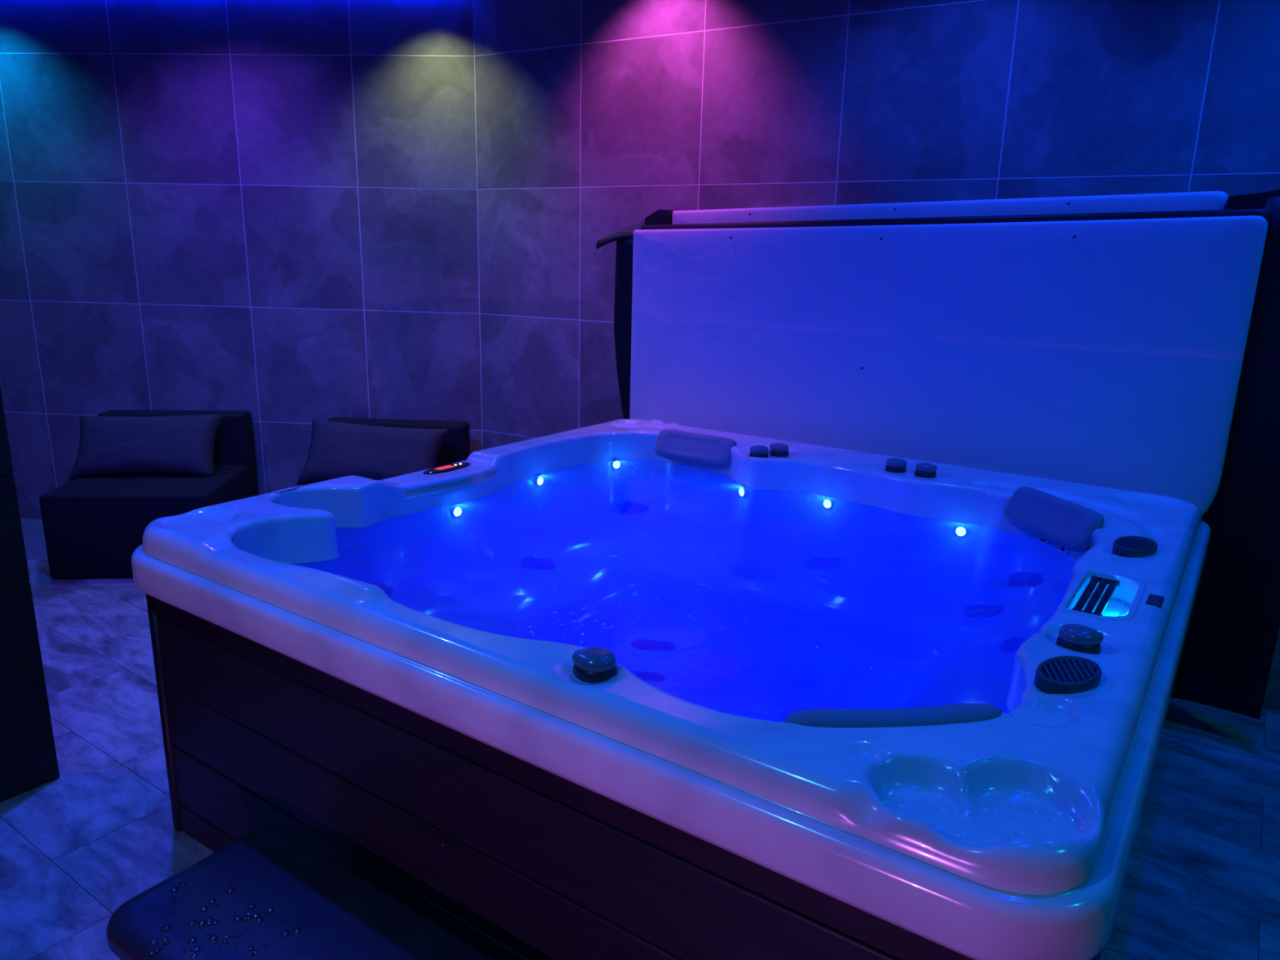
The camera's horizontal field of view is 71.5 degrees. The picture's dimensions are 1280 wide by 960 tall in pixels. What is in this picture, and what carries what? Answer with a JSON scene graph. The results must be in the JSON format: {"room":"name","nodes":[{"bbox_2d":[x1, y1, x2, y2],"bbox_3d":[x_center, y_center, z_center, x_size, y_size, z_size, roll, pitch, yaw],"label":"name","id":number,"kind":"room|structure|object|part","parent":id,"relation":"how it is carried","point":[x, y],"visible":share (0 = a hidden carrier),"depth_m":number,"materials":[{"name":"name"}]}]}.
{"room":"hot tub room","nodes":[
{"label":"hot tub room","id":0,"kind":"room"},
{"bbox_2d":[0,386,59,801],"bbox_3d":[-2.017,-0.339,1.749,0.050,2.700,1.251,11,17,33],"label":"wall partition","id":1,"kind":"structure","parent":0,"point":[28,753],"depth_m":2.43,"materials":[{"name":"brown wood"}]},
{"bbox_2d":[0,0,482,518],"bbox_3d":[-2.599,-1.078,4.656,3.606,2.700,0.122,2,14,4],"label":"wall","id":2,"kind":"structure","parent":0,"point":[268,209],"depth_m":4.48,"materials":[{"name":"tile"}]},
{"bbox_2d":[0,517,1279,959],"bbox_3d":[-0.552,1.191,1.640,8.202,0.150,7.800,1,14,0],"label":"floor","id":3,"kind":"structure","parent":0,"point":[1202,882],"depth_m":2.43,"materials":[{"name":"tile"}]},
{"bbox_2d":[39,409,257,578],"bbox_3d":[-2.376,0.044,4.385,0.720,0.665,0.745,0,14,-6],"label":"lounge chair","id":4,"kind":"object","parent":3,"relation":"on","point":[93,527],"visible":0.62,"depth_m":4.07,"materials":[{"name":"black fabric"}]},
{"bbox_2d":[67,413,222,481],"bbox_3d":[-2.439,-0.165,4.401,0.684,0.300,0.241,0,14,-7],"label":"cushion","id":5,"kind":"object","parent":4,"relation":"on","point":[178,446],"visible":0.98,"depth_m":4.34,"materials":[{"name":"grey fabric"}]},
{"bbox_3d":[-2.373,0.188,4.357,0.720,0.400,0.620,0,14,-6],"label":"seat","id":6,"kind":"part","parent":4,"relation":"part of","materials":[{"name":"black fabric"}]},
{"bbox_3d":[-2.409,-0.029,4.677,0.720,0.665,0.140,0,14,-6],"label":"backrest","id":7,"kind":"part","parent":4,"relation":"part of","materials":[{"name":"black fabric"}]},
{"bbox_2d":[106,829,494,959],"bbox_3d":[-0.559,0.974,1.579,0.840,0.300,0.370,11,17,33],"label":"step","id":8,"kind":"structure","parent":3,"relation":"on","point":[340,914],"depth_m":1.64,"materials":[{"name":"black plastic"}]},
{"bbox_2d":[125,881,301,959],"bbox_3d":[-0.739,0.814,1.579,0.401,0.005,0.198,11,17,33],"label":"water droplets","id":9,"kind":"object","parent":8,"relation":"on","point":[209,921],"visible":1,"depth_m":1.61},
{"bbox_2d":[326,417,470,466],"bbox_3d":[-1.250,0.097,4.277,0.720,0.665,0.745,2,14,2],"label":"lounge chair","id":10,"kind":"object","parent":3,"relation":"on","point":[455,445],"visible":0.2,"depth_m":4.45,"materials":[{"name":"black fabric"}]},
{"bbox_2d":[296,417,448,484],"bbox_3d":[-1.292,-0.114,4.302,0.691,0.319,0.243,2,14,4],"label":"cushion","id":11,"kind":"object","parent":10,"relation":"on","point":[336,449],"visible":0.75,"depth_m":4.24,"materials":[{"name":"grey fabric"}]},
{"bbox_2d":[131,418,1210,959],"bbox_3d":[0.208,0.468,2.502,2.190,0.870,2.144,11,17,33],"label":"hot tub","id":12,"kind":"object","parent":3,"relation":"on","point":[530,799],"visible":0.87,"depth_m":1.54,"materials":[{"name":"plastic"}]},
{"bbox_3d":[-1.212,0.573,2.285,0.039,0.683,0.088,-1,14,-10],"label":"corner post","id":13,"kind":"part","parent":12,"relation":"part of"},
{"bbox_3d":[-0.631,-0.038,2.916,0.068,0.010,0.200,11,17,33],"label":"control panel","id":14,"kind":"part","parent":12,"relation":"part of","materials":[{"name":"black plastic"}]},
{"bbox_2d":[293,459,1076,721],"bbox_3d":[0.126,0.196,2.417,1.933,0.006,1.796,11,17,33],"label":"water","id":15,"kind":"object","parent":12,"relation":"in","point":[939,621],"visible":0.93,"depth_m":2.19,"materials":[{"name":"liquid"}]},
{"bbox_2d":[511,464,1065,668],"bbox_3d":[0.348,0.159,2.580,1.556,0.001,1.715,1,14,0],"label":"bubbles","id":16,"kind":"object","parent":15,"relation":"on","point":[582,633],"visible":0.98,"depth_m":2.01,"materials":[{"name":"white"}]},
{"bbox_2d":[654,429,737,467],"bbox_3d":[0.211,-0.119,3.365,0.340,0.118,0.061,11,-11,33],"label":"pillow","id":17,"kind":"object","parent":12,"relation":"on","point":[701,451],"depth_m":3.34,"materials":[{"name":"grey plastic"}]},
{"bbox_2d":[784,702,1001,728],"bbox_3d":[0.385,0.394,1.353,0.345,0.110,0.060,0,30,-7],"label":"pillow","id":18,"kind":"object","parent":12,"relation":"on","point":[971,715],"depth_m":1.32,"materials":[{"name":"grey plastic"}]},
{"bbox_2d":[1003,486,1104,551],"bbox_3d":[1.159,0.109,2.494,0.067,0.125,0.335,29,5,-20],"label":"pillow","id":19,"kind":"object","parent":12,"relation":"on","point":[1060,522],"depth_m":2.47,"materials":[{"name":"grey plastic"}]},
{"bbox_2d":[1081,595,1124,616],"bbox_3d":[0.965,0.291,1.880,0.075,0.008,0.260,11,17,33],"label":"tray","id":20,"kind":"object","parent":12,"relation":"on","point":[1115,606],"depth_m":1.93,"materials":[{"name":"plastic"}]},
{"bbox_2d":[595,189,1279,719],"bbox_3d":[0.909,-0.165,3.339,2.590,1.726,0.194,11,17,33],"label":"cover","id":21,"kind":"object","parent":3,"relation":"on","point":[1129,342],"visible":0.76,"depth_m":2.92,"materials":[{"name":"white plastic"}]},
{"bbox_3d":[0.868,-0.455,3.225,2.187,0.951,0.066,11,17,33],"label":"panel","id":22,"kind":"part","parent":21,"relation":"part of","materials":[{"name":"white plastic"}]},
{"bbox_3d":[0.937,-0.475,3.309,1.960,1.102,0.075,11,17,33],"label":"panel","id":23,"kind":"part","parent":21,"relation":"part of","materials":[{"name":"white plastic"}]},
{"bbox_2d":[473,0,1279,710],"bbox_3d":[1.318,-0.669,3.385,4.808,2.700,0.121,9,16,28],"label":"wall","id":24,"kind":"structure","parent":0,"point":[594,118],"depth_m":3.53,"materials":[{"name":"tile"}]}
]}

